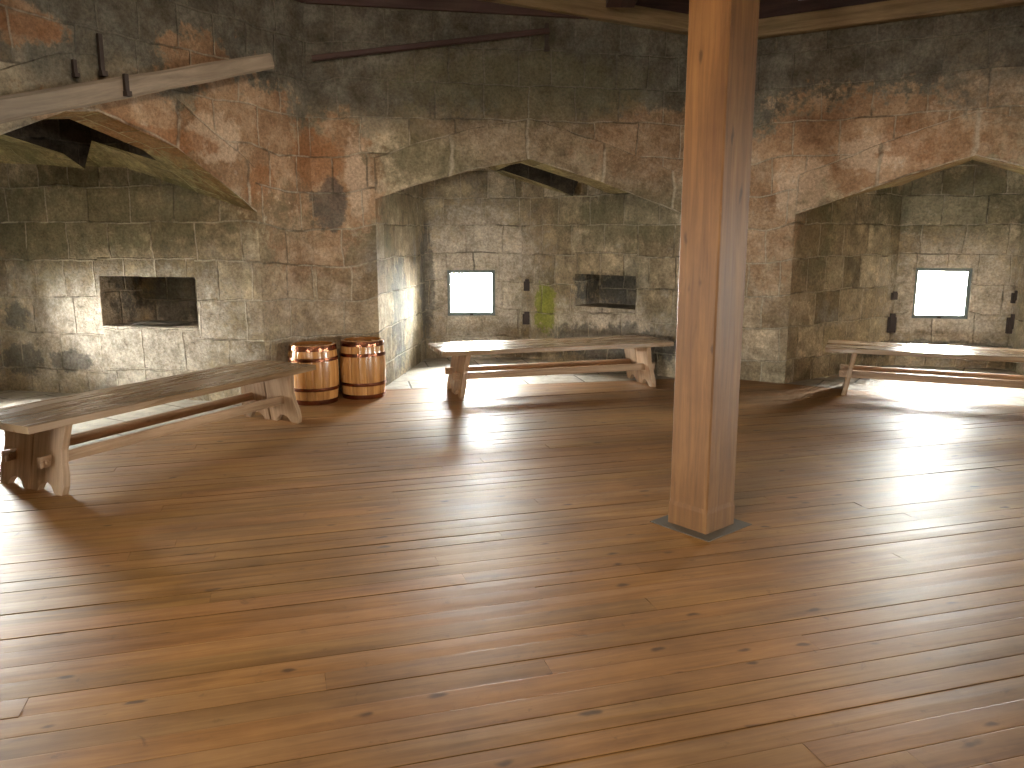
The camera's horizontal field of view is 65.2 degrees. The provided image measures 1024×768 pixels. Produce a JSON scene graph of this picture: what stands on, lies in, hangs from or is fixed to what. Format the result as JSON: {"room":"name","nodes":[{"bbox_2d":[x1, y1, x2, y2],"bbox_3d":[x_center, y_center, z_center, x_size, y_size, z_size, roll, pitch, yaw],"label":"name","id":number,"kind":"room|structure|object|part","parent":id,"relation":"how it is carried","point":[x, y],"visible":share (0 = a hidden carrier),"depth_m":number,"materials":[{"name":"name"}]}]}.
{"room":"historic interior","nodes":[
{"label":"historic interior","id":0,"kind":"room"},
{"bbox_2d":[0,0,317,400],"bbox_3d":[-4.408,-1.627,6.636,3.136,4.120,4.421,6,12,30],"label":"wall","id":1,"kind":"structure","parent":0,"point":[193,203],"depth_m":7.38,"materials":[{"name":"stone"}]},
{"bbox_2d":[71,59,79,77],"bbox_3d":[-3.055,-2.207,5.596,0.047,0.120,0.035,6,12,31],"label":"strap","id":2,"kind":"object","parent":1,"relation":"attached to","point":[74,74],"visible":1,"depth_m":5.59,"materials":[{"name":"brown metal"}]},
{"bbox_2d":[96,33,107,76],"bbox_3d":[-2.945,-2.361,5.740,0.047,0.290,0.042,6,12,31],"label":"strap","id":3,"kind":"object","parent":1,"relation":"attached to","point":[99,40],"visible":1,"depth_m":5.74,"materials":[{"name":"brown metal"}]},
{"bbox_2d":[0,53,274,123],"bbox_3d":[-2.862,-2.159,5.862,0.151,0.972,2.783,7,13,33],"label":"wooden beam","id":4,"kind":"structure","parent":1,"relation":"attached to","point":[13,107],"depth_m":5.76,"materials":[{"name":"brown wood"}]},
{"bbox_2d":[122,73,131,96],"bbox_3d":[-2.790,-2.165,5.796,0.047,0.155,0.042,6,12,31],"label":"strap","id":5,"kind":"object","parent":4,"relation":"attached to","point":[126,89],"visible":1,"depth_m":5.79,"materials":[{"name":"brown metal"}]},
{"bbox_2d":[130,321,191,324],"bbox_3d":[-3.405,-0.599,7.813,0.601,0.034,0.227,0,11,0],"label":"stone slab","id":6,"kind":"object","parent":1,"relation":"on","point":[141,322],"visible":1,"depth_m":7.73,"materials":[{"name":"grey stone"}]},
{"bbox_2d":[303,3,687,390],"bbox_3d":[-0.056,-2.111,9.252,4.297,4.120,2.310,-2,11,-11],"label":"wall","id":7,"kind":"structure","parent":0,"point":[560,169],"depth_m":8.15,"materials":[{"name":"stone"}]},
{"bbox_2d":[311,27,549,61],"bbox_3d":[-0.750,-3.238,7.623,2.273,0.399,0.063,-2,11,-11],"label":"rail","id":8,"kind":"object","parent":7,"relation":"attached to","point":[506,35],"visible":1,"depth_m":7.59,"materials":[{"name":"brown wood"}]},
{"bbox_2d":[447,270,494,315],"bbox_3d":[-0.521,-1.169,10.258,0.610,0.580,0.047,-1,11,-4],"label":"window","id":9,"kind":"structure","parent":7,"relation":"in","point":[449,272],"depth_m":10.25,"materials":[{"name":"metal"}]},
{"bbox_2d":[305,0,688,19],"bbox_3d":[0.180,-3.742,7.773,4.257,0.305,0.049,-2,11,-11],"label":"trim","id":10,"kind":"structure","parent":7,"relation":"attached to","point":[465,6],"depth_m":7.66,"materials":[{"name":"brown wood"}]},
{"bbox_2d":[523,312,529,323],"bbox_3d":[0.190,-0.844,10.227,0.108,0.162,0.080,0,11,0],"label":"iron pintle","id":11,"kind":"object","parent":7,"relation":"attached to","point":[526,316],"visible":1,"depth_m":10.19,"materials":[{"name":"brown metal"}]},
{"bbox_2d":[524,279,529,290],"bbox_3d":[0.190,-1.256,10.151,0.081,0.146,0.080,0,11,0],"label":"iron pintle","id":12,"kind":"object","parent":7,"relation":"attached to","point":[526,282],"visible":1,"depth_m":10.12,"materials":[{"name":"brown metal"}]},
{"bbox_2d":[544,23,549,51],"bbox_3d":[0.342,-3.411,7.869,0.049,0.260,0.047,-2,11,-11],"label":"strap","id":13,"kind":"object","parent":7,"relation":"attached to","point":[546,39],"visible":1,"depth_m":7.87,"materials":[{"name":"brown metal"}]},
{"bbox_2d":[480,0,688,34],"bbox_3d":[0.197,-3.724,7.738,4.192,0.569,0.128,-2,11,-11],"label":"trim","id":14,"kind":"structure","parent":7,"relation":"attached to","point":[638,16],"depth_m":7.87,"materials":[{"name":"brown wood"}]},
{"bbox_2d":[0,357,1023,767],"bbox_3d":[1.000,1.021,3.240,34.766,0.092,34.129,6,12,31],"label":"floor","id":15,"kind":"structure","parent":0,"point":[415,577],"depth_m":3.59,"materials":[{"name":"brown wood"}]},
{"bbox_2d":[0,360,315,495],"bbox_3d":[-2.520,0.246,5.888,0.668,0.470,2.520,5,12,26],"label":"bench","id":16,"kind":"object","parent":15,"relation":"on","point":[38,436],"visible":1,"depth_m":5.46,"materials":[{"name":"brown wood"}]},
{"bbox_3d":[-3.113,0.423,5.057,0.307,0.425,0.116,5,12,26],"label":"leg","id":17,"kind":"part","parent":16,"relation":"part of","materials":[{"name":"brown wood"}]},
{"bbox_3d":[-2.828,0.448,4.920,0.307,0.425,0.116,5,12,26],"label":"leg","id":18,"kind":"part","parent":16,"relation":"part of","materials":[{"name":"brown wood"}]},
{"bbox_3d":[-2.212,0.088,6.865,0.307,0.425,0.116,5,12,26],"label":"leg","id":19,"kind":"part","parent":16,"relation":"part of","materials":[{"name":"brown wood"}]},
{"bbox_3d":[-1.927,0.113,6.728,0.307,0.425,0.116,5,12,26],"label":"leg","id":20,"kind":"part","parent":16,"relation":"part of","materials":[{"name":"brown wood"}]},
{"bbox_2d":[288,341,339,405],"bbox_3d":[-1.874,-0.108,7.567,0.470,0.555,0.468,-4,11,-23],"label":"wooden barrel","id":21,"kind":"object","parent":15,"relation":"on","point":[320,386],"visible":0.91,"depth_m":7.39,"materials":[{"name":"brown wood"}]},
{"bbox_2d":[339,336,386,399],"bbox_3d":[-1.456,-0.159,7.813,0.448,0.565,0.450,-4,11,-19],"label":"wooden barrel","id":22,"kind":"object","parent":15,"relation":"on","point":[362,359],"visible":1,"depth_m":7.64,"materials":[{"name":"brown wood"}]},
{"bbox_2d":[428,335,673,398],"bbox_3d":[0.410,-0.196,8.273,2.450,0.470,0.668,-3,11,-17],"label":"bench","id":23,"kind":"object","parent":15,"relation":"on","point":[638,363],"visible":1,"depth_m":8.15,"materials":[{"name":"brown wood"}]},
{"bbox_3d":[-0.582,-0.149,8.142,0.116,0.425,0.307,-3,11,-17],"label":"leg","id":24,"kind":"part","parent":23,"relation":"part of","materials":[{"name":"brown wood"}]},
{"bbox_3d":[-0.489,-0.093,7.844,0.116,0.425,0.307,-3,11,-17],"label":"leg","id":25,"kind":"part","parent":23,"relation":"part of","materials":[{"name":"brown wood"}]},
{"bbox_3d":[1.309,-0.254,8.710,0.116,0.425,0.307,-3,11,-17],"label":"leg","id":26,"kind":"part","parent":23,"relation":"part of","materials":[{"name":"brown wood"}]},
{"bbox_3d":[1.402,-0.199,8.412,0.116,0.425,0.307,-3,11,-17],"label":"leg","id":27,"kind":"part","parent":23,"relation":"part of","materials":[{"name":"brown wood"}]},
{"bbox_2d":[650,0,759,541],"bbox_3d":[1.035,-1.051,4.051,0.390,3.710,0.390,-9,14,-40],"label":"timber post","id":28,"kind":"object","parent":15,"relation":"on","point":[722,34],"visible":1,"depth_m":4.04,"materials":[{"name":"brown wood"}]},
{"bbox_2d":[825,340,1023,394],"bbox_3d":[4.365,-0.090,7.702,2.520,0.470,0.668,5,11,24],"label":"bench","id":29,"kind":"object","parent":15,"relation":"on","point":[838,346],"visible":1,"depth_m":7.75,"materials":[{"name":"brown wood"}]},
{"bbox_3d":[3.365,-0.117,7.973,0.116,0.425,0.307,5,11,24],"label":"leg","id":30,"kind":"part","parent":29,"relation":"part of","materials":[{"name":"brown wood"}]},
{"bbox_2d":[606,0,637,7],"bbox_3d":[1.035,-2.790,2.788,0.270,0.170,9.900,0,11,0],"label":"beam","id":31,"kind":"structure","parent":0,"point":[609,3],"depth_m":7.54,"materials":[{"name":"brown wood"}]},
{"bbox_2d":[740,5,1023,385],"bbox_3d":[4.774,-1.964,8.456,4.325,4.120,2.495,7,12,32],"label":"wall","id":32,"kind":"structure","parent":0,"point":[881,153],"depth_m":8.32,"materials":[{"name":"stone"}]},
{"bbox_2d":[759,0,887,18],"bbox_3d":[4.091,-3.609,7.059,4.285,0.305,0.049,7,12,32],"label":"trim","id":33,"kind":"structure","parent":32,"relation":"attached to","point":[767,8],"depth_m":7.84,"materials":[{"name":"brown wood"}]},
{"bbox_2d":[758,0,1023,38],"bbox_3d":[4.070,-3.389,7.065,4.225,0.170,0.128,7,12,32],"label":"ceiling beam","id":34,"kind":"structure","parent":32,"relation":"attached to","point":[888,11],"depth_m":7.46,"materials":[{"name":"brown wood"}]},
{"bbox_2d":[887,313,896,332],"bbox_3d":[4.546,-0.730,9.578,0.094,0.228,0.080,2,11,11],"label":"iron pintle","id":35,"kind":"object","parent":32,"relation":"attached to","point":[891,324],"visible":1,"depth_m":9.55,"materials":[{"name":"brown metal"}]},
{"bbox_2d":[891,291,897,299],"bbox_3d":[4.556,-1.054,9.528,0.068,0.098,0.080,2,11,11],"label":"iron pintle","id":36,"kind":"object","parent":32,"relation":"attached to","point":[894,296],"visible":1,"depth_m":9.50,"materials":[{"name":"brown metal"}]},
{"bbox_2d":[912,268,972,318],"bbox_3d":[5.109,-1.080,9.529,0.620,0.600,0.047,2,11,13],"label":"window","id":37,"kind":"structure","parent":32,"relation":"in","point":[968,270],"depth_m":9.50,"materials":[{"name":"metal"}]},
{"bbox_2d":[1005,314,1014,333],"bbox_3d":[5.826,-0.699,9.299,0.122,0.228,0.080,2,11,11],"label":"iron pintle","id":38,"kind":"object","parent":32,"relation":"attached to","point":[1010,321],"visible":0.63,"depth_m":9.29,"materials":[{"name":"brown metal"}]},
{"bbox_2d":[1010,291,1017,302],"bbox_3d":[5.826,-1.006,9.242,0.081,0.146,0.080,2,11,11],"label":"iron pintle","id":39,"kind":"object","parent":32,"relation":"attached to","point":[1013,295],"visible":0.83,"depth_m":9.23,"materials":[{"name":"brown metal"}]}
]}

